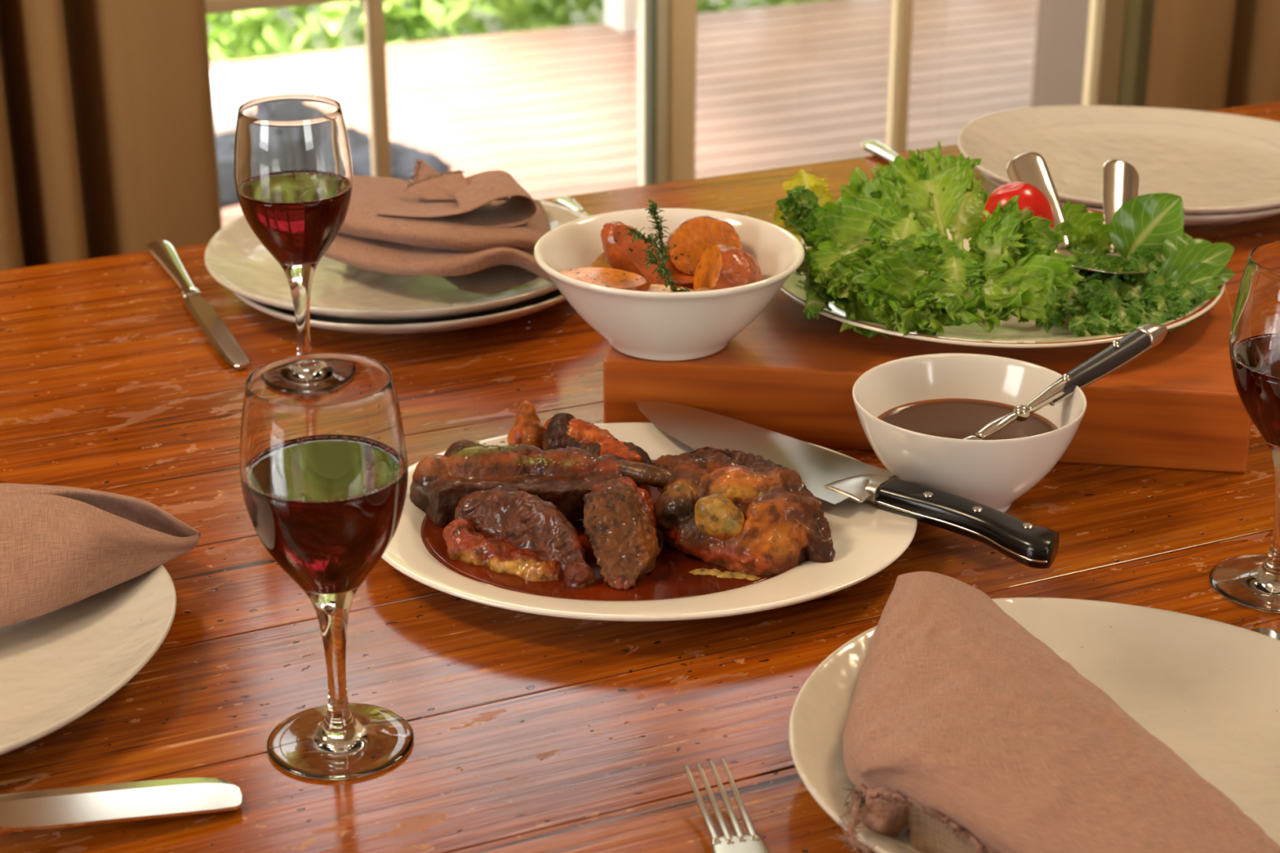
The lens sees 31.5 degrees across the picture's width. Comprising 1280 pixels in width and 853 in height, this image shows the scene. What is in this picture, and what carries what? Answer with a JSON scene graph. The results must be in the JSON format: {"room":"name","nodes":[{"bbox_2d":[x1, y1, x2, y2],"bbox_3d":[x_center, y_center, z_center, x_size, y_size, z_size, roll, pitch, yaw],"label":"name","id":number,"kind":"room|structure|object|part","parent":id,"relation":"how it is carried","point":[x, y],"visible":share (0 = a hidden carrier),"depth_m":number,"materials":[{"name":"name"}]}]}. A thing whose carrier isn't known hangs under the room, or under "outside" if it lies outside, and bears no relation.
{"room":"dining room","nodes":[
{"label":"dining room","id":0,"kind":"room"},
{"bbox_2d":[209,0,1038,227],"bbox_3d":[-0.414,-0.460,4.739,11.000,0.140,2.380,-10,25,-22],"label":"deck","id":1,"kind":"object","parent":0,"point":[554,110],"visible":0.28,"depth_m":5.37,"materials":[{"name":"beige wood"}]},
{"bbox_2d":[210,70,245,134],"bbox_3d":[-1.014,-0.761,4.929,0.321,0.264,0.219,11,25,25],"label":"cushion","id":2,"kind":"object","parent":1,"relation":"on","point":[228,97],"visible":0.07,"depth_m":4.88,"materials":[{"name":"fabric"}]},
{"bbox_2d":[215,126,453,208],"bbox_3d":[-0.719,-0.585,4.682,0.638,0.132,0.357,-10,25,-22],"label":"outdoor chair","id":3,"kind":"object","parent":1,"relation":"on","point":[402,155],"visible":0.23,"depth_m":4.67,"materials":[{"name":"fabric"}]},
{"bbox_2d":[604,0,639,32],"bbox_3d":[-0.014,-2.204,5.475,0.124,2.500,0.124,-10,25,-22],"label":"post","id":4,"kind":"object","parent":1,"relation":"on","point":[621,15],"visible":0.51,"depth_m":5.89,"materials":[{"name":"white paint"}]},
{"bbox_3d":[0.803,1.037,1.143,7.200,0.100,5.720,-10,25,-22],"label":"floor","id":5,"kind":"structure","parent":0,"visible":0},
{"bbox_2d":[0,101,1279,852],"bbox_3d":[0.223,0.383,1.599,3.700,0.750,1.385,-10,25,-22],"label":"dining table","id":6,"kind":"object","parent":5,"relation":"on","point":[533,733],"visible":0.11,"depth_m":1.28,"materials":[{"name":"brown wood"}]},
{"bbox_2d":[0,564,176,755],"bbox_3d":[-0.404,0.121,1.215,0.299,0.030,0.307,10,25,23],"label":"dinner plate","id":7,"kind":"object","parent":6,"relation":"on","point":[59,665],"visible":0.7,"depth_m":1.22,"materials":[{"name":"ceramic"}]},
{"bbox_2d":[0,483,200,627],"bbox_3d":[-0.339,0.060,1.301,0.168,0.047,0.214,-7,24,-15],"label":"napkin","id":8,"kind":"object","parent":7,"relation":"on","point":[61,546],"visible":1,"depth_m":1.26,"materials":[{"name":"fabric"}]},
{"bbox_2d":[0,777,241,831],"bbox_3d":[-0.307,0.181,1.066,0.237,0.030,0.032,-8,24,-18],"label":"table knife","id":9,"kind":"object","parent":6,"relation":"on","point":[170,797],"visible":1,"depth_m":1.08,"materials":[{"name":"silver metal"}]},
{"bbox_2d":[147,240,249,368],"bbox_3d":[-0.345,-0.098,1.762,0.020,0.009,0.303,-9,25,-21],"label":"table knife","id":10,"kind":"object","parent":6,"relation":"on","point":[162,251],"visible":1,"depth_m":1.74,"materials":[{"name":"silver metal"}]},
{"bbox_3d":[-0.376,-0.128,1.832,0.020,0.009,0.139,-9,25,-20],"label":"handle","id":11,"kind":"part","parent":10,"relation":"part of","materials":[{"name":"silver metal"}]},
{"bbox_3d":[-0.320,-0.073,1.704,0.018,0.002,0.167,-9,25,-21],"label":"blade","id":12,"kind":"part","parent":10,"relation":"part of","materials":[{"name":"silver metal"}]},
{"bbox_2d":[234,94,352,355],"bbox_3d":[-0.238,-0.125,1.579,0.081,0.200,0.081,5,23,12],"label":"wine glass","id":13,"kind":"object","parent":6,"relation":"on","point":[293,166],"visible":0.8,"depth_m":1.53,"materials":[{"name":"clear glass"}]},
{"bbox_2d":[240,352,413,780],"bbox_3d":[-0.153,0.069,1.120,0.081,0.200,0.081,5,23,12],"label":"wine glass","id":14,"kind":"object","parent":6,"relation":"on","point":[324,463],"visible":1,"depth_m":1.08,"materials":[{"name":"clear glass"}]},
{"bbox_2d":[231,288,565,333],"bbox_3d":[-0.180,-0.119,1.784,0.303,0.030,0.295,12,26,27],"label":"dinner plate","id":15,"kind":"object","parent":6,"relation":"on","point":[542,302],"visible":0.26,"depth_m":1.67,"materials":[{"name":"ceramic"}]},
{"bbox_2d":[204,195,588,319],"bbox_3d":[-0.181,-0.131,1.786,0.320,0.030,0.312,0,23,0],"label":"dinner plate","id":16,"kind":"object","parent":15,"relation":"on","point":[234,256],"visible":0.46,"depth_m":1.74,"materials":[{"name":"ceramic"}]},
{"bbox_2d":[324,156,554,294],"bbox_3d":[-0.157,-0.174,1.787,0.210,0.074,0.259,0,23,0],"label":"napkin","id":17,"kind":"object","parent":16,"relation":"on","point":[469,232],"visible":0.97,"depth_m":1.72,"materials":[{"name":"fabric"}]},
{"bbox_2d":[552,196,593,216],"bbox_3d":[-0.050,-0.183,1.964,0.020,0.009,0.090,-11,25,-23],"label":"fork","id":18,"kind":"object","parent":6,"relation":"on","point":[568,202],"visible":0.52,"depth_m":1.98,"materials":[{"name":"silver metal"}]},
{"bbox_2d":[381,422,917,621],"bbox_3d":[0.000,0.061,1.367,0.335,0.023,0.280,0,23,0],"label":"serving platter","id":19,"kind":"object","parent":6,"relation":"on","point":[867,538],"visible":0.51,"depth_m":1.29,"materials":[{"name":"white ceramic"}]},
{"bbox_2d":[506,400,544,450],"bbox_3d":[-0.072,0.006,1.460,0.027,0.044,0.032,0,23,0],"label":"potato","id":20,"kind":"object","parent":19,"relation":"on","point":[527,429],"visible":0.62,"depth_m":1.45,"materials":[{"name":"orange food"}]},
{"bbox_2d":[420,459,780,600],"bbox_3d":[-0.012,0.062,1.368,0.241,0.004,0.201,0,23,0],"label":"sauce","id":21,"kind":"object","parent":19,"relation":"on","point":[671,577],"visible":0.28,"depth_m":1.30,"materials":[{"name":"brown food"}]},
{"bbox_2d":[442,487,595,589],"bbox_3d":[-0.071,0.062,1.323,0.113,0.039,0.047,13,26,28],"label":"meat","id":22,"kind":"object","parent":21,"relation":"on","point":[509,531],"visible":1,"depth_m":1.32,"materials":[{"name":"brown food"}]},
{"bbox_2d":[409,439,638,527],"bbox_3d":[-0.071,0.036,1.380,0.140,0.048,0.061,4,23,8],"label":"meat","id":23,"kind":"object","parent":21,"relation":"on","point":[562,477],"visible":0.72,"depth_m":1.37,"materials":[{"name":"brown food"}]},
{"bbox_2d":[541,412,651,464],"bbox_3d":[-0.028,0.017,1.436,0.077,0.044,0.035,14,27,30],"label":"meat","id":24,"kind":"object","parent":21,"relation":"on","point":[562,430],"visible":0.54,"depth_m":1.43,"materials":[{"name":"brown food"}]},
{"bbox_2d":[582,476,661,590],"bbox_3d":[-0.011,0.059,1.320,0.045,0.044,0.085,-1,23,-2],"label":"meat","id":25,"kind":"object","parent":21,"relation":"on","point":[620,522],"visible":1,"depth_m":1.31,"materials":[{"name":"brown food"}]},
{"bbox_2d":[618,446,835,580],"bbox_3d":[0.052,0.048,1.344,0.087,0.052,0.139,-11,25,-25],"label":"meat","id":26,"kind":"object","parent":21,"relation":"on","point":[748,515],"visible":1,"depth_m":1.32,"materials":[{"name":"brown food"}]},
{"bbox_2d":[634,400,1059,568],"bbox_3d":[0.114,0.029,1.398,0.333,0.020,0.060,20,30,39],"label":"carving knife","id":27,"kind":"object","parent":19,"relation":"on","point":[831,477],"visible":1,"depth_m":1.38,"materials":[{"name":"silver metal"}]},
{"bbox_3d":[0.066,0.011,1.442,0.199,0.002,0.060,21,31,40],"label":"blade","id":28,"kind":"part","parent":27,"relation":"part of","materials":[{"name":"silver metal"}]},
{"bbox_3d":[0.194,0.056,1.336,0.124,0.019,0.029,21,31,40],"label":"handle","id":29,"kind":"part","parent":27,"relation":"part of","materials":[{"name":"black plastic"}]},
{"bbox_2d":[684,758,769,852],"bbox_3d":[0.053,0.206,1.025,0.027,0.014,0.205,-5,23,-12],"label":"fork","id":30,"kind":"object","parent":6,"relation":"on","point":[751,842],"visible":1,"depth_m":1.08,"materials":[{"name":"silver metal"}]},
{"bbox_3d":[0.057,0.218,0.998,0.026,0.014,0.147,-4,23,-9],"label":"handle","id":31,"kind":"part","parent":30,"relation":"part of","materials":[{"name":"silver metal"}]},
{"bbox_2d":[861,140,897,162],"bbox_3d":[0.251,-0.236,2.088,0.020,0.009,0.192,-8,24,-18],"label":"table knife","id":32,"kind":"object","parent":6,"relation":"on","point":[875,148],"visible":0.41,"depth_m":2.14,"materials":[{"name":"silver metal"}]},
{"bbox_2d":[603,285,1251,473],"bbox_3d":[0.205,-0.062,1.617,0.422,0.056,0.285,3,23,8],"label":"cutting board","id":33,"kind":"object","parent":6,"relation":"on","point":[1178,404],"visible":0.4,"depth_m":1.50,"materials":[{"name":"brown wood"}]},
{"bbox_2d":[533,208,804,360],"bbox_3d":[0.019,-0.089,1.524,0.180,0.065,0.180,17,28,35],"label":"serving bowl","id":34,"kind":"object","parent":33,"relation":"on","point":[645,325],"visible":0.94,"depth_m":1.48,"materials":[{"name":"beige ceramic"}]},
{"bbox_2d":[591,252,612,268],"bbox_3d":[-0.013,-0.107,1.553,0.043,0.038,0.024,0,23,0],"label":"potato","id":35,"kind":"object","parent":34,"relation":"in","point":[601,261],"visible":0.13,"depth_m":1.55,"materials":[{"name":"orange food"}]},
{"bbox_2d":[560,266,650,291],"bbox_3d":[-0.025,-0.093,1.508,0.064,0.016,0.033,0,23,0],"label":"potato","id":36,"kind":"object","parent":34,"relation":"in","point":[604,277],"visible":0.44,"depth_m":1.50,"materials":[{"name":"orange food"}]},
{"bbox_2d":[647,284,694,292],"bbox_3d":[0.002,-0.082,1.505,0.074,0.016,0.033,0,23,0],"label":"potato","id":37,"kind":"object","parent":34,"relation":"in","point":[653,287],"visible":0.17,"depth_m":1.51,"materials":[{"name":"beige food"}]},
{"bbox_2d":[622,199,690,292],"bbox_3d":[0.014,-0.114,1.488,0.035,0.062,0.048,-20,30,-39],"label":"thyme sprig","id":38,"kind":"object","parent":37,"relation":"on","point":[662,252],"visible":0.95,"depth_m":1.49,"materials":[{"name":"green plant"}]},
{"bbox_3d":[0.012,-0.115,1.487,0.023,0.054,0.044,-17,28,-34],"label":"stem","id":39,"kind":"part","parent":38,"relation":"part of","materials":[{"name":"green plant"}]},
{"bbox_2d":[654,244,693,289],"bbox_3d":[0.023,-0.103,1.563,0.061,0.036,0.050,0,23,0],"label":"potato","id":40,"kind":"object","parent":34,"relation":"in","point":[683,280],"visible":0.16,"depth_m":1.54,"materials":[{"name":"orange food"}]},
{"bbox_2d":[693,287,709,291],"bbox_3d":[0.050,-0.082,1.504,0.036,0.014,0.027,0,23,0],"label":"potato","id":41,"kind":"object","parent":34,"relation":"in","point":[700,289],"visible":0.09,"depth_m":1.51,"materials":[{"name":"food"}]},
{"bbox_2d":[666,215,742,275],"bbox_3d":[0.044,-0.124,1.557,0.053,0.043,0.037,0,23,0],"label":"potato","id":42,"kind":"object","parent":34,"relation":"in","point":[693,236],"visible":0.7,"depth_m":1.54,"materials":[{"name":"orange food"}]},
{"bbox_2d":[693,244,764,290],"bbox_3d":[0.060,-0.102,1.526,0.048,0.041,0.049,0,23,0],"label":"potato","id":43,"kind":"object","parent":34,"relation":"in","point":[721,266],"visible":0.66,"depth_m":1.51,"materials":[{"name":"orange food"}]},
{"bbox_3d":[0.016,-0.082,1.545,0.086,0.021,0.065,0,23,0],"label":"potato","id":44,"kind":"object","parent":34,"relation":"in","visible":0},
{"bbox_2d":[600,221,671,284],"bbox_3d":[-0.003,-0.112,1.533,0.048,0.053,0.029,0,23,0],"label":"potato","id":45,"kind":"object","parent":44,"relation":"on","point":[621,253],"visible":0.57,"depth_m":1.52,"materials":[{"name":"food"}]},
{"bbox_2d":[779,204,1225,348],"bbox_3d":[0.250,-0.105,1.619,0.325,0.023,0.325,-17,28,-35],"label":"serving platter","id":46,"kind":"object","parent":33,"relation":"on","point":[1011,334],"visible":0.25,"depth_m":1.51,"materials":[{"name":"white ceramic"}]},
{"bbox_2d":[775,184,881,319],"bbox_3d":[0.144,-0.122,1.559,0.088,0.054,0.152,-2,23,-4],"label":"lettuce","id":47,"kind":"object","parent":46,"relation":"on","point":[801,203],"visible":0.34,"depth_m":1.58,"materials":[{"name":"green food"}]},
{"bbox_2d":[804,140,1084,341],"bbox_3d":[0.205,-0.127,1.554,0.185,0.088,0.205,0,23,0],"label":"lettuce","id":48,"kind":"object","parent":46,"relation":"on","point":[913,277],"visible":1,"depth_m":1.52,"materials":[{"name":"green food"}]},
{"bbox_2d":[773,168,835,239],"bbox_3d":[0.115,-0.153,1.619,0.037,0.048,0.055,10,25,22],"label":"celery leaf","id":49,"kind":"object","parent":48,"relation":"on","point":[802,178],"visible":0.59,"depth_m":1.63,"materials":[{"name":"yellow plant"}]},
{"bbox_2d":[982,182,1054,229],"bbox_3d":[0.263,-0.142,1.574,0.049,0.055,0.049,0,23,0],"label":"tomato","id":50,"kind":"object","parent":46,"relation":"on","point":[1031,196],"visible":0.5,"depth_m":1.56,"materials":[{"name":"red food"}]},
{"bbox_2d":[1006,151,1088,280],"bbox_3d":[0.299,-0.144,1.623,0.033,0.057,0.183,-2,23,-5],"label":"server","id":51,"kind":"object","parent":46,"relation":"on","point":[1032,168],"visible":0.49,"depth_m":1.68,"materials":[{"name":"silver metal"}]},
{"bbox_3d":[0.297,-0.166,1.666,0.027,0.050,0.091,-5,23,-12],"label":"handle","id":52,"kind":"part","parent":51,"relation":"part of","materials":[{"name":"silver metal"}]},
{"bbox_2d":[1054,248,1088,280],"bbox_3d":[0.302,-0.110,1.590,0.034,0.019,0.096,0,23,0],"label":"spoon bowl","id":53,"kind":"object","parent":51,"relation":"on","point":[1063,251],"depth_m":1.63,"materials":[{"name":"silver metal"}]},
{"bbox_2d":[1053,198,1113,253],"bbox_3d":[0.318,-0.138,1.646,0.054,0.036,0.078,-6,24,-13],"label":"lettuce","id":54,"kind":"object","parent":46,"relation":"on","point":[1082,226],"visible":0.56,"depth_m":1.64,"materials":[{"name":"green food"}]},
{"bbox_2d":[1071,159,1157,281],"bbox_3d":[0.333,-0.137,1.609,0.073,0.061,0.174,0,23,0],"label":"server","id":55,"kind":"object","parent":46,"relation":"on","point":[1121,180],"visible":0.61,"depth_m":1.66,"materials":[{"name":"silver metal"}]},
{"bbox_2d":[1071,253,1157,281],"bbox_3d":[0.333,-0.107,1.578,0.071,0.032,0.093,0,23,0],"label":"spoon bowl","id":56,"kind":"object","parent":55,"relation":"on","point":[1121,275],"depth_m":1.55,"materials":[{"name":"silver metal"}]},
{"bbox_3d":[0.349,-0.163,1.651,0.027,0.045,0.080,5,23,11],"label":"handle","id":57,"kind":"part","parent":55,"relation":"part of","materials":[{"name":"silver metal"}]},
{"bbox_2d":[1035,231,1217,342],"bbox_3d":[0.335,-0.097,1.551,0.149,0.035,0.157,0,23,0],"label":"lettuce","id":58,"kind":"object","parent":46,"relation":"on","point":[1100,304],"visible":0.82,"depth_m":1.52,"materials":[{"name":"green food"}]},
{"bbox_2d":[1066,192,1235,331],"bbox_3d":[0.367,-0.131,1.604,0.107,0.073,0.191,-4,23,-10],"label":"spinach leaves","id":59,"kind":"object","parent":46,"relation":"on","point":[1157,220],"visible":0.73,"depth_m":1.59,"materials":[{"name":"green plant"}]},
{"bbox_2d":[852,353,1086,512],"bbox_3d":[0.203,0.013,1.416,0.144,0.072,0.144,13,26,28],"label":"sauce bowl","id":60,"kind":"object","parent":6,"relation":"on","point":[992,473],"visible":0.85,"depth_m":1.39,"materials":[{"name":"beige ceramic"}]},
{"bbox_2d":[876,398,1057,439],"bbox_3d":[0.203,0.007,1.414,0.121,0.006,0.121,0,23,0],"label":"gravy","id":61,"kind":"object","parent":60,"relation":"in","point":[951,418],"visible":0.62,"depth_m":1.44,"materials":[{"name":"brown liquid"}]},
{"bbox_2d":[962,323,1167,439],"bbox_3d":[0.260,-0.025,1.418,0.188,0.046,0.028,-18,29,-36],"label":"spoon","id":62,"kind":"object","parent":60,"relation":"in","point":[1146,336],"visible":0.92,"depth_m":1.42,"materials":[{"name":"silver metal"}]},
{"bbox_2d":[962,435,982,439],"bbox_3d":[0.197,0.013,1.376,0.023,0.009,0.026,0,23,0],"label":"spoon bowl","id":63,"kind":"object","parent":62,"relation":"on","point":[972,437],"depth_m":1.38,"materials":[{"name":"silver metal"}]},
{"bbox_3d":[0.289,-0.038,1.433,0.089,0.031,0.016,-16,28,-33],"label":"handle","id":64,"kind":"part","parent":62,"relation":"part of","materials":[{"name":"grey"}]},
{"bbox_2d":[788,597,1279,852],"bbox_3d":[0.226,0.164,1.115,0.308,0.030,0.298,-14,27,-30],"label":"dinner plate","id":65,"kind":"object","parent":6,"relation":"on","point":[1208,690],"visible":0.38,"depth_m":1.18,"materials":[{"name":"ceramic"}]},
{"bbox_2d":[828,571,1279,852],"bbox_3d":[0.159,0.148,1.085,0.194,0.059,0.354,-9,24,-20],"label":"napkin","id":66,"kind":"object","parent":65,"relation":"on","point":[965,731],"visible":1,"depth_m":1.04,"materials":[{"name":"fabric"}]},
{"bbox_2d":[979,121,1279,226],"bbox_3d":[0.454,-0.220,2.023,0.303,0.030,0.295,18,29,37],"label":"dinner plate","id":67,"kind":"object","parent":6,"relation":"on","point":[1138,127],"visible":0.29,"depth_m":2.12,"materials":[{"name":"ceramic"}]},
{"bbox_2d":[957,105,1279,215],"bbox_3d":[0.459,-0.234,2.029,0.345,0.031,0.333,1,23,1],"label":"dinner plate","id":68,"kind":"object","parent":67,"relation":"on","point":[1211,177],"visible":0.71,"depth_m":2.08,"materials":[{"name":"ceramic"}]},
{"bbox_2d":[1208,240,1279,613],"bbox_3d":[0.370,0.001,1.283,0.081,0.200,0.081,8,24,19],"label":"wine glass","id":69,"kind":"object","parent":6,"relation":"on","point":[1252,581],"visible":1,"depth_m":1.26,"materials":[{"name":"clear glass"}]},
{"bbox_2d":[1251,627,1279,639],"bbox_3d":[0.355,0.148,1.179,0.020,0.009,0.182,-2,23,-4],"label":"table knife","id":70,"kind":"object","parent":6,"relation":"on","point":[1268,632],"visible":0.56,"depth_m":1.26,"materials":[{"name":"silver metal"}]},
{"bbox_3d":[-0.353,-1.199,2.967,7.200,2.600,0.120,-10,25,-22],"label":"wall","id":71,"kind":"structure","parent":0,"visible":0},
{"bbox_2d":[205,0,668,186],"bbox_3d":[-0.376,-1.073,2.997,0.902,2.325,0.040,-10,25,-22],"label":"door","id":72,"kind":"structure","parent":71,"relation":"in","point":[374,13],"depth_m":3.26,"materials":[{"name":"brown paint"}]},
{"bbox_3d":[-0.186,-0.439,3.359,0.402,0.441,0.004,-10,25,-22],"label":"pane","id":73,"kind":"part","parent":72,"relation":"part of","materials":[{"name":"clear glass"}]},
{"bbox_2d":[644,0,657,185],"bbox_3d":[0.016,-1.136,3.125,0.011,2.320,0.023,-10,25,-22],"label":"trim","id":74,"kind":"structure","parent":71,"relation":"attached to","point":[651,6],"depth_m":3.39,"materials":[{"name":"beige wood"}]},
{"bbox_2d":[667,0,1126,182],"bbox_3d":[0.413,-1.213,3.327,0.826,2.325,0.040,-10,25,-22],"label":"door","id":75,"kind":"structure","parent":71,"relation":"in","point":[1107,17],"depth_m":3.57,"materials":[{"name":"brown paint"}]},
{"bbox_2d":[1117,0,1155,106],"bbox_3d":[0.817,-1.276,3.484,0.045,2.340,0.085,-10,25,-22],"label":"trim","id":76,"kind":"structure","parent":71,"relation":"attached to","point":[1139,15],"depth_m":3.72,"materials":[{"name":"yellow"}]},
{"label":"outside","id":77,"kind":"structure","parent":0,"visible":0},
{"bbox_2d":[207,0,802,62],"bbox_3d":[-2.912,-3.310,12.140,23.000,0.150,18.880,-10,25,-22],"label":"ground","id":78,"kind":"structure","parent":77,"point":[579,20],"depth_m":7.13,"materials":[{"name":"soil"}]},
{"bbox_2d":[206,12,266,62],"label":"shrub","id":79,"kind":"object","parent":78,"relation":"on","point":[218,21],"visible":0.18,"depth_m":5.95,"materials":[{"name":"green plant"}]},
{"bbox_2d":[217,0,448,59],"label":"shrub","id":80,"kind":"object","parent":78,"relation":"on","point":[275,33],"visible":0.53,"depth_m":5.92,"materials":[{"name":"green plant"}]},
{"bbox_2d":[351,0,364,7],"label":"tree","id":81,"kind":"object","parent":78,"relation":"on","point":[359,2],"visible":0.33,"depth_m":7.37,"materials":[{"name":"green plant"}]},
{"bbox_2d":[347,0,580,45],"label":"shrub","id":82,"kind":"object","parent":78,"relation":"on","point":[456,15],"visible":0.41,"depth_m":6.17,"materials":[{"name":"green plant"}]},
{"bbox_2d":[485,0,699,33],"label":"shrub","id":83,"kind":"object","parent":78,"relation":"on","point":[565,20],"visible":0.16,"depth_m":6.38,"materials":[{"name":"green plant"}]},
{"bbox_2d":[696,0,826,13],"label":"shrub","id":84,"kind":"object","parent":78,"relation":"on","point":[703,6],"visible":0.09,"depth_m":6.35,"materials":[{"name":"green plant"}]},
{"bbox_2d":[756,0,806,7],"label":"shrub","id":85,"kind":"object","parent":78,"relation":"on","point":[759,2],"visible":0.09,"depth_m":6.77,"materials":[{"name":"green plant"}]},
{"bbox_3d":[0.803,-1.450,0.093,7.200,0.100,5.720,-10,25,-22],"label":"ceiling","id":86,"kind":"structure","parent":0,"visible":0},
{"bbox_3d":[0.089,-2.273,2.374,2.900,0.024,0.024,-10,25,-22],"label":"rail","id":87,"kind":"object","parent":86,"relation":"attached to","visible":0},
{"bbox_2d":[0,0,222,270],"bbox_3d":[-0.816,-0.956,2.482,0.614,2.470,0.132,-10,25,-22],"label":"curtain","id":88,"kind":"object","parent":87,"relation":"hanging from","point":[108,143],"visible":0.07,"depth_m":2.78,"materials":[{"name":"fabric"}]},
{"bbox_2d":[1145,0,1279,111],"bbox_3d":[0.981,-1.275,3.237,0.460,2.470,0.131,-10,25,-22],"label":"curtain","id":89,"kind":"object","parent":87,"relation":"hanging from","point":[1206,55],"visible":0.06,"depth_m":3.43,"materials":[{"name":"fabric"}]},
{"bbox_3d":[2.227,-1.822,4.570,2.880,2.500,0.120,-10,25,-22],"label":"wall","id":90,"kind":"structure","parent":0,"visible":0},
{"bbox_2d":[1031,0,1090,106],"bbox_3d":[0.861,-1.581,4.000,0.120,2.500,0.180,-10,25,-22],"label":"door frame","id":91,"kind":"structure","parent":90,"relation":"attached to","point":[1062,25],"depth_m":4.34,"materials":[{"name":"brown"}]}
]}

